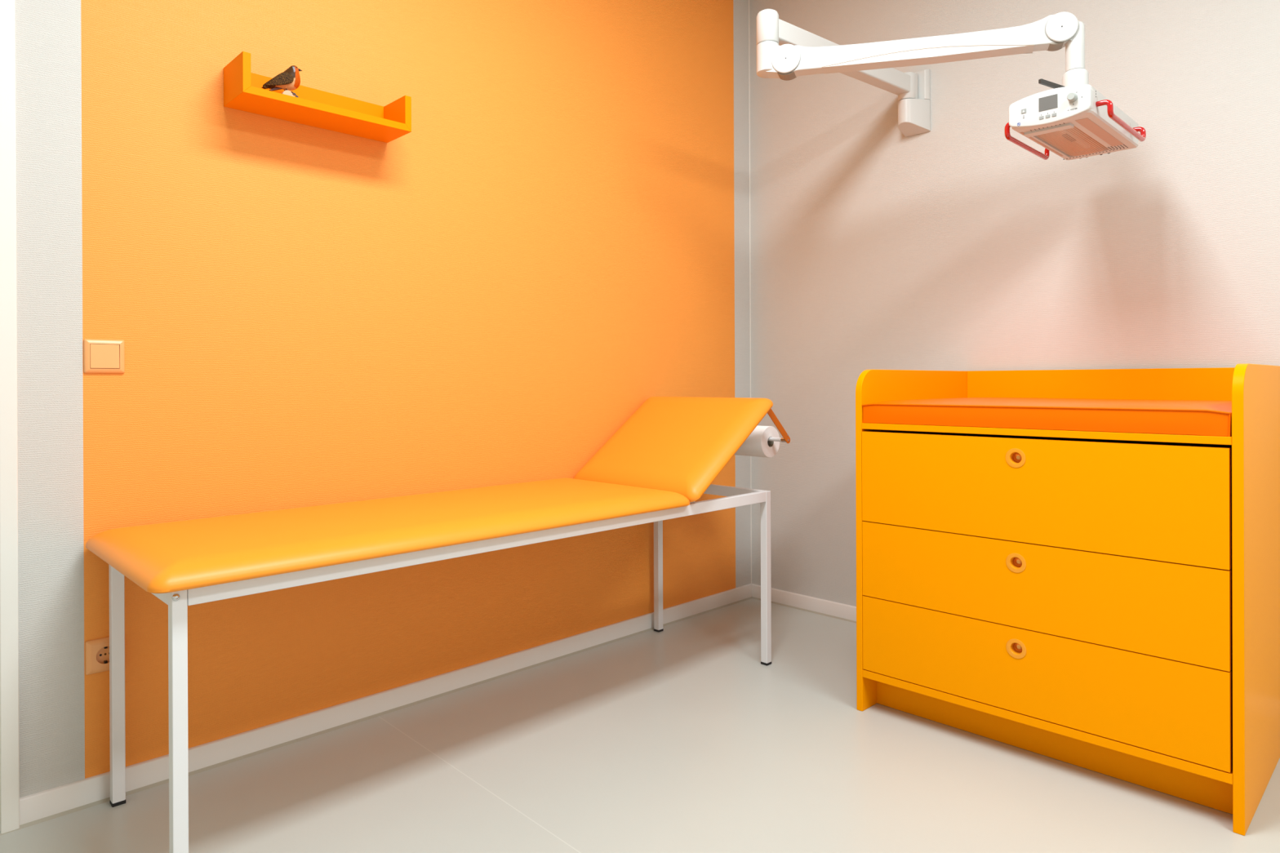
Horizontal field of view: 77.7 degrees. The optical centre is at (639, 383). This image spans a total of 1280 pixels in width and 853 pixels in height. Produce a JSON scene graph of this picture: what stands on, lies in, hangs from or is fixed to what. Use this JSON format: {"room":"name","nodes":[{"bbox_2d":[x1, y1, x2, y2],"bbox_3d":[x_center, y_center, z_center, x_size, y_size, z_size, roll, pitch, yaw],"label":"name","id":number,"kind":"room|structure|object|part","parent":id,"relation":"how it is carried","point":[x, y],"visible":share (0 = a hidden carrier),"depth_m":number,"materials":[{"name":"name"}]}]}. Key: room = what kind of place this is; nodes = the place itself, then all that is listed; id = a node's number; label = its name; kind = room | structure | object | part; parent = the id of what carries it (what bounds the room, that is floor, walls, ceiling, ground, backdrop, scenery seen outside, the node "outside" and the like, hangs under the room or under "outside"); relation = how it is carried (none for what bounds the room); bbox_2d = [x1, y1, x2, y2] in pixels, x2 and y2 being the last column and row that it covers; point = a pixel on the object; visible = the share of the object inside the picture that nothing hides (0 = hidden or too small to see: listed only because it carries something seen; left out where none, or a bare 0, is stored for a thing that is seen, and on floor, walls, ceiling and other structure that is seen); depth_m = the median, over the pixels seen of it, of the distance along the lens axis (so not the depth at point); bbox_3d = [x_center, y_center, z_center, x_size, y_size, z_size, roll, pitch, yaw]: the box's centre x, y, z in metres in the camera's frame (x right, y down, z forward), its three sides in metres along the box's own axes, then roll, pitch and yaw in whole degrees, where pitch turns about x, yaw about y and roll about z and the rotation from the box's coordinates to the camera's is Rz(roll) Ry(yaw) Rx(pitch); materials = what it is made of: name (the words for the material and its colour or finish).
{"room":"examination room","nodes":[
{"label":"examination room","id":0,"kind":"room"},
{"bbox_2d":[15,0,751,797],"bbox_3d":[-1.065,-0.423,2.224,4.500,2.850,0.120,0,0,-44],"label":"wall","id":1,"kind":"structure","parent":0,"point":[556,243],"depth_m":2.36,"materials":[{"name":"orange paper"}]},
{"bbox_2d":[0,0,19,833],"bbox_3d":[-1.760,-0.075,1.468,0.958,2.160,0.104,0,0,-44],"label":"door","id":2,"kind":"structure","parent":1,"relation":"in","point":[9,588],"depth_m":1.77,"materials":[{"name":"white wood"}]},
{"bbox_2d":[84,636,109,675],"bbox_3d":[-1.286,0.654,1.912,0.080,0.080,0.010,0,0,-44],"label":"wall socket","id":3,"kind":"object","parent":1,"relation":"attached to","point":[97,651],"visible":0.55,"depth_m":1.90,"materials":[{"name":"orange plastic"}]},
{"bbox_2d":[83,338,124,373],"bbox_3d":[-1.288,-0.064,1.911,0.083,0.082,0.011,0,0,-44],"label":"light switch","id":4,"kind":"object","parent":1,"relation":"attached to","point":[100,356],"visible":1,"depth_m":1.91,"materials":[{"name":"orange plastic"}]},
{"bbox_2d":[223,51,411,142],"bbox_3d":[-0.885,-0.784,2.212,0.463,0.102,0.150,0,0,-44],"label":"wall shelf","id":5,"kind":"object","parent":1,"relation":"attached to","point":[242,90],"visible":1,"depth_m":2.19,"materials":[{"name":"orange paint"}]},
{"bbox_3d":[-1.044,-0.784,2.056,0.020,0.102,0.150,0,0,-44],"label":"panel","id":6,"kind":"part","parent":5,"relation":"part of","materials":[{"name":"orange paint"}]},
{"bbox_2d":[261,65,302,97],"bbox_3d":[-0.956,-0.804,2.125,0.106,0.108,0.049,0,0,-44],"label":"figurine","id":7,"kind":"object","parent":5,"relation":"on","point":[289,80],"visible":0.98,"depth_m":2.12,"materials":[{"name":"ceramic"}]},
{"bbox_3d":[-0.931,-0.794,2.259,0.424,0.083,0.018,0,0,-44],"label":"rail","id":8,"kind":"part","parent":5,"relation":"part of","materials":[{"name":"orange paint"}]},
{"bbox_3d":[-0.727,-0.785,2.367,0.020,0.102,0.150,0,0,-44],"label":"panel","id":9,"kind":"part","parent":5,"relation":"part of","materials":[{"name":"orange paint"}]},
{"bbox_2d":[0,583,752,835],"bbox_3d":[-0.452,0.967,2.724,2.735,0.063,0.020,0,0,-44],"label":"baseboard","id":10,"kind":"structure","parent":1,"relation":"attached to","point":[50,804],"depth_m":2.31,"materials":[{"name":"beige"}]},
{"bbox_2d":[748,0,751,583],"bbox_3d":[0.511,-0.462,3.685,0.003,2.790,0.003,0,0,-44],"label":"trim","id":11,"kind":"structure","parent":1,"relation":"attached to","point":[748,0],"depth_m":3.69,"materials":[{"name":"beige paint"}]},
{"bbox_2d":[0,598,1279,852],"bbox_3d":[0.454,1.047,0.684,4.300,0.100,4.200,0,0,-44],"label":"floor","id":12,"kind":"structure","parent":0,"point":[678,738],"depth_m":1.99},
{"bbox_2d":[85,396,790,852],"bbox_3d":[-0.371,0.527,2.380,2.051,0.942,0.614,0,0,-44],"label":"couch","id":13,"kind":"object","parent":12,"relation":"on","point":[668,454],"visible":1,"depth_m":1.96,"materials":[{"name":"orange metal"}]},
{"bbox_3d":[-1.247,0.693,1.894,0.027,0.607,0.027,0,0,-44],"label":"leg","id":14,"kind":"part","parent":13,"relation":"part of","materials":[{"name":"white metal"}]},
{"bbox_3d":[-1.067,0.407,1.700,0.022,0.036,0.504,0,0,-44],"label":"rail","id":15,"kind":"part","parent":13,"relation":"part of","materials":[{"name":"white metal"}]},
{"bbox_3d":[-0.878,0.692,1.512,0.027,0.607,0.027,0,0,-44],"label":"leg","id":16,"kind":"part","parent":13,"relation":"part of","materials":[{"name":"white metal"}]},
{"bbox_3d":[-0.575,0.360,2.180,1.482,0.051,0.614,0,0,-44],"label":"mattress","id":17,"kind":"part","parent":13,"relation":"part of","materials":[{"name":"orange leather"}]},
{"bbox_3d":[-0.216,0.403,2.159,1.827,0.036,0.022,0,0,-44],"label":"rail","id":18,"kind":"part","parent":13,"relation":"part of","materials":[{"name":"white metal"}]},
{"bbox_3d":[0.073,0.686,3.190,0.027,0.607,0.027,0,0,-44],"label":"leg","id":19,"kind":"part","parent":13,"relation":"part of","materials":[{"name":"white metal"}]},
{"bbox_3d":[0.259,0.400,3.001,0.022,0.036,0.504,0,0,-44],"label":"rail","id":20,"kind":"part","parent":13,"relation":"part of","materials":[{"name":"white metal"}]},
{"bbox_2d":[734,425,779,457],"bbox_3d":[0.335,0.219,3.106,0.117,0.117,0.430,0,0,-44],"label":"paper roll","id":21,"kind":"object","parent":13,"relation":"hanging from","point":[757,444],"visible":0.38,"depth_m":2.95,"materials":[{"name":"white paper"}]},
{"bbox_3d":[0.445,0.685,2.811,0.027,0.607,0.027,0,0,-44],"label":"leg","id":22,"kind":"part","parent":13,"relation":"part of","materials":[{"name":"white metal"}]},
{"bbox_3d":[0.348,0.208,3.093,0.015,0.015,0.546,0,0,-44],"label":"roll holder rod","id":23,"kind":"part","parent":13,"relation":"part of","materials":[{"name":"white metal"}]},
{"bbox_3d":[0.488,0.139,2.846,0.170,0.164,0.003,0,0,-44],"label":"roll holder arm","id":24,"kind":"part","parent":13,"relation":"part of","materials":[{"name":"orange metal"}]},
{"bbox_2d":[855,363,1279,835],"bbox_3d":[1.264,0.474,2.346,0.771,1.036,0.950,0,0,-44],"label":"dresser","id":25,"kind":"object","parent":12,"relation":"on","point":[1108,603],"visible":0.98,"depth_m":2.01,"materials":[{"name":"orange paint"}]},
{"bbox_3d":[0.938,0.475,2.678,0.770,1.036,0.020,0,0,-44],"label":"panel","id":26,"kind":"part","parent":25,"relation":"part of","materials":[{"name":"yellow paint"}]},
{"bbox_3d":[0.991,0.471,2.087,0.020,0.052,0.052,0,0,-44],"label":"finger pull","id":27,"kind":"part","parent":25,"relation":"part of","materials":[{"name":"orange wood"}]},
{"bbox_3d":[0.990,0.196,2.087,0.020,0.052,0.052,0,0,-44],"label":"finger pull","id":28,"kind":"part","parent":25,"relation":"part of","materials":[{"name":"orange wood"}]},
{"bbox_3d":[0.992,0.696,2.087,0.020,0.052,0.052,0,0,-44],"label":"finger pull","id":29,"kind":"part","parent":25,"relation":"part of","materials":[{"name":"orange"}]},
{"bbox_2d":[1013,453,1021,462],"bbox_3d":[1.000,0.196,2.097,0.010,0.028,0.028,0,0,-44],"label":"drawer knob","id":30,"kind":"object","parent":25,"relation":"on","point":[1016,456],"depth_m":2.10,"materials":[{"name":"orange metal"}]},
{"bbox_2d":[1013,643,1022,652],"bbox_3d":[1.002,0.696,2.098,0.010,0.028,0.028,0,0,-44],"label":"drawer knob","id":31,"kind":"object","parent":25,"relation":"on","point":[1016,647],"depth_m":2.10,"materials":[{"name":"orange wood"}]},
{"bbox_2d":[1013,557,1022,567],"bbox_3d":[1.002,0.471,2.097,0.010,0.028,0.028,0,0,-44],"label":"drawer knob","id":32,"kind":"object","parent":25,"relation":"on","point":[1017,562],"depth_m":2.10,"materials":[{"name":"orange wood"}]},
{"bbox_3d":[0.995,0.528,2.085,0.018,0.222,0.902,0,0,-44],"label":"drawer","id":33,"kind":"part","parent":25,"relation":"part of","materials":[{"name":"yellow paint"}]},
{"bbox_3d":[0.994,0.280,2.085,0.018,0.270,0.902,0,0,-44],"label":"drawer","id":34,"kind":"part","parent":25,"relation":"part of","materials":[{"name":"yellow paint"}]},
{"bbox_2d":[862,422,1231,444],"bbox_3d":[1.256,0.127,2.340,0.750,0.018,0.908,0,0,-44],"label":"countertop","id":35,"kind":"structure","parent":25,"relation":"on","point":[1219,440],"depth_m":2.00,"materials":[{"name":"yellow paint"}]},
{"bbox_2d":[862,397,1231,436],"bbox_3d":[1.253,0.084,2.338,0.750,0.069,0.906,0,0,-44],"label":"cushion","id":36,"kind":"object","parent":35,"relation":"on","point":[1183,417],"visible":0.82,"depth_m":2.03,"materials":[{"name":"orange leather"}]},
{"bbox_3d":[0.996,0.753,2.085,0.018,0.221,0.902,0,0,-44],"label":"drawer","id":37,"kind":"part","parent":25,"relation":"part of","materials":[{"name":"yellow paint"}]},
{"bbox_3d":[1.532,0.412,2.610,0.018,0.916,0.908,0,0,-44],"label":"panel","id":38,"kind":"part","parent":25,"relation":"part of","materials":[{"name":"yellow paint"}]},
{"bbox_3d":[1.589,0.473,2.015,0.770,1.036,0.022,0,0,-44],"label":"panel","id":39,"kind":"part","parent":25,"relation":"part of","materials":[{"name":"yellow paint"}]},
{"bbox_2d":[749,0,1279,606],"bbox_3d":[2.025,-0.436,2.230,0.120,2.850,4.200,0,0,-44],"label":"wall","id":40,"kind":"structure","parent":0,"point":[953,246],"depth_m":2.90,"materials":[{"name":"white paint"}]},
{"bbox_2d":[751,583,856,623],"bbox_3d":[1.986,0.958,2.179,0.018,0.063,4.188,0,0,-44],"label":"baseboard","id":41,"kind":"structure","parent":40,"relation":"attached to","point":[793,600],"depth_m":3.44,"materials":[{"name":"beige"}]},
{"bbox_2d":[756,8,1146,159],"bbox_3d":[1.020,-0.948,2.532,0.884,0.522,0.973,0,0,-44],"label":"radiant warmer","id":42,"kind":"object","parent":40,"relation":"attached to","point":[1072,120],"visible":1,"depth_m":2.36,"materials":[{"name":"white plastic"}]},
{"bbox_3d":[0.727,-1.146,2.824,0.788,0.066,0.060,0,0,-39],"label":"horizontal arm","id":43,"kind":"part","parent":42,"relation":"part of","materials":[{"name":"white plastic"}]},
{"bbox_3d":[1.073,-1.151,3.092,0.026,0.119,0.108,0,0,-44],"label":"plate","id":44,"kind":"part","parent":42,"relation":"part of","materials":[{"name":"white plastic"}]},
{"bbox_3d":[0.838,-1.021,2.415,0.868,0.106,0.052,0,0,20],"label":"spring arm","id":45,"kind":"part","parent":42,"relation":"part of","materials":[{"name":"white plastic"}]},
{"bbox_3d":[1.151,-0.711,2.337,0.329,0.048,0.032,0,0,-44],"label":"handle","id":46,"kind":"part","parent":42,"relation":"part of","materials":[{"name":"red plastic"}]},
{"bbox_3d":[1.144,-0.807,2.167,0.181,0.011,0.012,0,0,-32],"label":"lever","id":47,"kind":"part","parent":42,"relation":"part of","materials":[{"name":"grey plastic"}]},
{"bbox_3d":[1.091,-0.733,2.115,0.028,0.090,0.204,0,0,-44],"label":"control panel","id":48,"kind":"part","parent":42,"relation":"part of","materials":[{"name":"white plastic"}]},
{"bbox_2d":[1035,125,1107,155],"bbox_3d":[1.254,-0.710,2.309,0.322,0.024,0.109,0,0,-44],"label":"grille","id":49,"kind":"object","parent":42,"relation":"attached to","point":[1062,142],"depth_m":2.32,"materials":[{"name":"orange metal"}]},
{"bbox_3d":[1.118,-0.741,2.056,0.018,0.023,0.023,0,0,-44],"label":"dial knob","id":50,"kind":"part","parent":42,"relation":"part of","materials":[{"name":"grey plastic"}]},
{"bbox_3d":[1.239,-0.964,2.269,0.057,0.147,0.050,0,0,20],"label":"drop post","id":51,"kind":"part","parent":42,"relation":"part of","materials":[{"name":"white plastic"}]},
{"bbox_2d":[1063,144,1128,159],"bbox_3d":[1.371,-0.700,2.407,0.050,0.001,0.177,0,0,-44],"label":"vent","id":52,"kind":"object","parent":42,"relation":"attached to","point":[1108,148],"depth_m":2.41,"materials":[{"name":"grey"}]},
{"bbox_3d":[1.317,-0.711,2.168,0.329,0.048,0.039,0,0,-44],"label":"handle","id":53,"kind":"part","parent":42,"relation":"part of","materials":[{"name":"red plastic"}]}
]}

